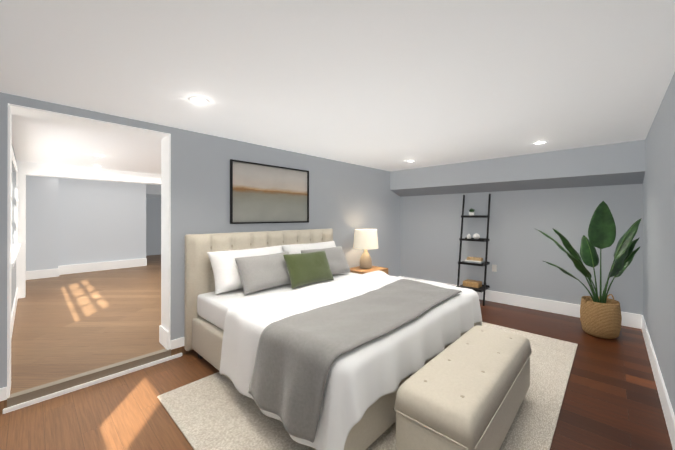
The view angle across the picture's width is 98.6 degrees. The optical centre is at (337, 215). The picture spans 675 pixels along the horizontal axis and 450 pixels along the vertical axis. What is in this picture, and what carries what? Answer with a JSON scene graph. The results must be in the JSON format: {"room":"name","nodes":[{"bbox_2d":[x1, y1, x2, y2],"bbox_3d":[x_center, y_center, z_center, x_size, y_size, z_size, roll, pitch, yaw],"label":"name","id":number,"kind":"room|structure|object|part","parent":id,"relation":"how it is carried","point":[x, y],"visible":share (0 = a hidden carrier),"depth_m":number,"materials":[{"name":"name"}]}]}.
{"room":"bedroom","nodes":[
{"label":"bedroom","id":0,"kind":"room"},
{"bbox_2d":[11,145,16,311],"bbox_3d":[-5.722,0.270,5.107,8.900,2.320,0.130,0,0,43],"label":"wall","id":1,"kind":"structure","parent":0,"point":[13,280],"depth_m":4.51,"materials":[{"name":"grey paint"}]},
{"bbox_2d":[11,288,17,338],"bbox_3d":[-3.903,1.247,3.485,3.530,0.180,0.016,0,0,43],"label":"baseboard","id":2,"kind":"structure","parent":1,"relation":"attached to","point":[13,312],"depth_m":3.73,"materials":[{"name":"white"}]},
{"bbox_2d":[11,148,20,267],"bbox_3d":[-4.038,-0.128,3.577,2.930,1.270,0.140,0,0,43],"label":"window","id":3,"kind":"structure","parent":1,"relation":"in","point":[15,248],"depth_m":4.36,"materials":[{"name":"white"}]},
{"bbox_2d":[26,175,57,270],"bbox_3d":[-6.503,0.272,6.334,0.280,2.320,0.580,0,0,43],"label":"wall","id":4,"kind":"structure","parent":0,"point":[41,222],"depth_m":6.26,"materials":[{"name":"grey paint"}]},
{"bbox_2d":[26,268,59,279],"bbox_3d":[-6.381,1.252,6.248,0.020,0.180,0.566,0,0,43],"label":"baseboard","id":5,"kind":"structure","parent":4,"relation":"attached to","point":[47,273],"depth_m":6.26,"materials":[{"name":"white"}]},
{"bbox_2d":[0,254,194,413],"bbox_3d":[-4.152,1.418,6.751,8.920,0.150,4.720,0,0,43],"label":"floor","id":6,"kind":"structure","parent":0,"point":[67,325],"depth_m":3.61,"materials":[{"name":"brown wood"}]},
{"bbox_2d":[7,348,170,406],"bbox_3d":[-2.056,1.379,2.526,0.071,0.094,1.080,0,0,43],"label":"threshold","id":7,"kind":"object","parent":6,"relation":"attached to","point":[16,398],"visible":0.61,"depth_m":2.42,"materials":[{"name":"beige wood"}]},
{"bbox_2d":[58,178,145,265],"bbox_3d":[-6.054,0.274,7.107,0.130,2.320,2.320,0,0,43],"label":"wall","id":8,"kind":"structure","parent":0,"point":[101,221],"depth_m":7.20,"materials":[{"name":"grey paint"}]},
{"bbox_2d":[58,258,146,274],"bbox_3d":[-5.780,1.244,7.246,0.074,0.200,1.740,0,0,43],"label":"baseboard","id":9,"kind":"structure","parent":8,"relation":"attached to","point":[72,269],"depth_m":7.16,"materials":[{"name":"white wood"}]},
{"bbox_2d":[146,198,160,255],"bbox_3d":[-6.162,0.280,10.340,0.130,2.320,2.230,0,0,43],"label":"wall","id":10,"kind":"structure","parent":0,"point":[153,226],"depth_m":10.04,"materials":[{"name":"grey paint"}]},
{"bbox_2d":[0,92,399,387],"bbox_3d":[-0.735,0.268,4.086,0.250,2.320,5.700,0,0,43],"label":"wall","id":11,"kind":"structure","parent":0,"point":[346,200],"depth_m":3.30,"materials":[{"name":"grey paint"}]},
{"bbox_2d":[7,103,170,397],"bbox_3d":[-2.137,0.256,2.604,0.258,2.160,1.080,0,0,43],"label":"trim","id":12,"kind":"structure","parent":11,"relation":"attached to","point":[165,138],"depth_m":2.73,"materials":[{"name":"white wood"}]},
{"bbox_2d":[3,353,181,413],"bbox_3d":[-1.996,1.409,2.524,0.020,0.034,1.200,0,0,43],"label":"sill","id":13,"kind":"structure","parent":11,"relation":"attached to","point":[55,394],"depth_m":2.41,"materials":[{"name":"white wood"}]},
{"bbox_2d":[230,159,308,223],"bbox_3d":[-0.829,-0.280,3.776,0.035,0.745,1.180,0,0,43],"label":"picture frame","id":14,"kind":"object","parent":11,"relation":"attached to","point":[262,193],"visible":0.98,"depth_m":3.71,"materials":[{"name":"black wood"}]},
{"bbox_2d":[159,276,400,349],"bbox_3d":[-0.281,1.294,4.564,0.282,0.270,4.378,0,0,43],"label":"baseboard","id":15,"kind":"structure","parent":11,"relation":"attached to","point":[163,336],"depth_m":2.95,"materials":[{"name":"white"}]},
{"bbox_2d":[0,299,672,449],"bbox_3d":[0.734,1.456,2.784,3.630,0.060,5.870,0,0,43],"label":"floor","id":16,"kind":"structure","parent":0,"point":[611,399],"depth_m":2.17,"materials":[{"name":"brown wood"}]},
{"bbox_2d":[184,229,481,449],"bbox_3d":[-0.041,0.808,2.970,2.254,1.233,2.276,0,0,43],"label":"bed","id":17,"kind":"object","parent":16,"relation":"on","point":[307,337],"visible":1,"depth_m":2.19,"materials":[{"name":"beige fabric"}]},
{"bbox_2d":[207,245,282,293],"bbox_3d":[-0.955,0.572,3.261,0.318,0.429,1.006,0,0,43],"label":"pillow","id":18,"kind":"object","parent":17,"relation":"on","point":[223,275],"depth_m":3.01,"materials":[{"name":"white fabric"}]},
{"bbox_3d":[-0.821,0.785,3.733,0.072,1.185,2.130,0,0,43],"label":"headboard","id":19,"kind":"part","parent":17,"relation":"part of","materials":[{"name":"beige fabric"}]},
{"bbox_2d":[235,252,290,294],"bbox_3d":[-0.747,0.599,3.160,0.296,0.362,0.772,0,0,43],"label":"pillow","id":20,"kind":"object","parent":17,"relation":"on","point":[256,273],"depth_m":3.03,"materials":[{"name":"grey fabric"}]},
{"bbox_3d":[-0.027,0.905,2.982,2.035,0.238,1.990,0,0,43],"label":"mattress","id":21,"kind":"part","parent":17,"relation":"part of","materials":[{"name":"white fabric"}]},
{"bbox_2d":[281,241,335,253],"bbox_3d":[-0.324,0.573,3.945,0.313,0.429,1.006,0,0,43],"label":"pillow","id":22,"kind":"object","parent":17,"relation":"on","point":[293,247],"depth_m":3.82,"materials":[{"name":"white fabric"}]},
{"bbox_2d":[301,246,349,274],"bbox_3d":[-0.142,0.600,3.800,0.286,0.362,0.769,0,0,43],"label":"pillow","id":23,"kind":"object","parent":17,"relation":"on","point":[338,264],"depth_m":3.82,"materials":[{"name":"grey fabric"}]},
{"bbox_2d":[248,279,461,442],"bbox_3d":[0.306,0.960,2.388,0.801,0.513,1.907,0,0,43],"label":"throw","id":24,"kind":"object","parent":17,"relation":"on","point":[303,357],"depth_m":1.80,"materials":[{"name":"grey fabric"}]},
{"bbox_2d":[157,322,577,449],"bbox_3d":[0.622,1.419,2.746,2.320,0.011,3.480,0,0,43],"label":"rug","id":25,"kind":"object","parent":16,"relation":"on","point":[217,411],"visible":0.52,"depth_m":2.08,"materials":[{"name":"beige carpet"}]},
{"bbox_2d":[392,325,531,449],"bbox_3d":[0.913,1.168,1.934,0.430,0.486,1.340,0,0,43],"label":"bench","id":26,"kind":"object","parent":25,"relation":"on","point":[468,390],"visible":1,"depth_m":1.59,"materials":[{"name":"beige fabric"}]},
{"bbox_2d":[350,266,387,273],"bbox_3d":[0.493,1.149,4.795,0.515,0.558,0.580,0,0,43],"label":"nightstand","id":27,"kind":"object","parent":16,"relation":"on","point":[358,269],"visible":0.02,"depth_m":4.72,"materials":[{"name":"brown wood"}]},
{"bbox_2d":[353,229,377,268],"bbox_3d":[0.471,0.546,4.844,0.420,0.645,0.420,0,0,43],"label":"lamp","id":28,"kind":"object","parent":27,"relation":"on","point":[365,239],"visible":1,"depth_m":4.71,"materials":[{"name":"white fabric"}]},
{"bbox_3d":[0.471,0.379,4.845,0.420,0.310,0.420,0,0,43],"label":"lamp shade","id":29,"kind":"part","parent":28,"relation":"part of","materials":[{"name":"beige fabric"}]},
{"bbox_2d":[456,194,490,305],"bbox_3d":[2.270,0.530,4.869,0.442,1.806,0.418,0,0,43],"label":"ladder shelf","id":30,"kind":"object","parent":16,"relation":"on","point":[476,286],"visible":0.96,"depth_m":4.85,"materials":[{"name":"black metal"}]},
{"bbox_2d":[467,257,482,260],"bbox_3d":[2.333,0.728,4.936,0.249,0.038,0.180,0,0,43],"label":"book","id":31,"kind":"object","parent":30,"relation":"on","point":[468,258],"depth_m":4.89,"materials":[{"name":"beige paper"}]},
{"bbox_2d":[536,201,641,338],"bbox_3d":[3.055,0.623,3.578,1.001,1.606,0.912,0,0,43],"label":"plant","id":32,"kind":"object","parent":16,"relation":"on","point":[600,316],"visible":1,"depth_m":3.46,"materials":[{"name":"green plant"}]},
{"bbox_2d":[0,0,674,184],"bbox_3d":[-2.507,-0.938,5.853,12.550,0.100,5.870,0,0,43],"label":"ceiling","id":33,"kind":"structure","parent":0,"point":[390,85],"depth_m":1.84,"materials":[{"name":"white paint"}]},
{"bbox_2d":[16,161,160,298],"bbox_3d":[-3.752,0.228,6.375,0.220,2.230,4.420,0,0,43],"label":"beam","id":34,"kind":"structure","parent":33,"relation":"attached to","point":[44,170],"depth_m":4.93,"materials":[{"name":"white paint"}]},
{"bbox_2d":[146,184,160,198],"bbox_3d":[-5.371,-0.747,9.504,2.170,0.270,2.100,0,0,43],"label":"soffit beam","id":35,"kind":"structure","parent":33,"relation":"attached to","point":[153,191],"depth_m":8.20,"materials":[{"name":"grey paint"}]},
{"bbox_2d":[188,96,209,103],"bbox_3d":[-1.069,-0.892,2.243,0.150,0.006,0.150,0,0,43],"label":"recessed light","id":36,"kind":"object","parent":33,"relation":"in","point":[197,100],"visible":1,"depth_m":2.24,"materials":[{"name":"white"}]},
{"bbox_2d":[390,140,644,196],"bbox_3d":[2.455,-0.648,4.732,3.500,0.485,0.380,0,0,43],"label":"soffit beam","id":37,"kind":"structure","parent":33,"relation":"attached to","point":[622,163],"depth_m":4.19,"materials":[{"name":"grey paint"}]},
{"bbox_2d":[532,141,546,143],"bbox_3d":[2.453,-0.889,3.523,0.150,0.006,0.150,0,0,43],"label":"recessed light","id":38,"kind":"object","parent":33,"relation":"in","point":[539,142],"visible":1,"depth_m":3.52,"materials":[{"name":"white"}]},
{"bbox_2d":[400,184,642,314],"bbox_3d":[2.539,0.270,5.002,3.750,2.320,0.130,0,0,43],"label":"wall","id":39,"kind":"structure","parent":0,"point":[521,248],"depth_m":4.54,"materials":[{"name":"grey paint"}]},
{"bbox_2d":[492,265,496,271],"bbox_3d":[2.612,0.870,4.837,0.072,0.116,0.008,0,0,43],"label":"electrical outlet plate","id":40,"kind":"object","parent":39,"relation":"attached to","point":[494,268],"visible":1,"depth_m":4.83,"materials":[{"name":"white plastic"}]},
{"bbox_2d":[401,276,639,328],"bbox_3d":[2.575,1.340,4.863,3.450,0.180,0.020,0,0,43],"label":"baseboard","id":41,"kind":"structure","parent":39,"relation":"attached to","point":[633,320],"depth_m":4.38,"materials":[{"name":"white"}]},
{"bbox_2d":[643,72,674,414],"bbox_3d":[1.991,0.264,1.598,0.130,2.320,5.830,0,0,43],"label":"wall","id":42,"kind":"structure","parent":0,"point":[659,247],"depth_m":2.28,"materials":[{"name":"grey paint"}]},
{"bbox_2d":[640,315,674,449],"bbox_3d":[1.936,1.334,1.647,0.020,0.180,5.570,0,0,43],"label":"baseboard","id":43,"kind":"structure","parent":42,"relation":"attached to","point":[666,405],"depth_m":2.22,"materials":[{"name":"white wood"}]}
]}

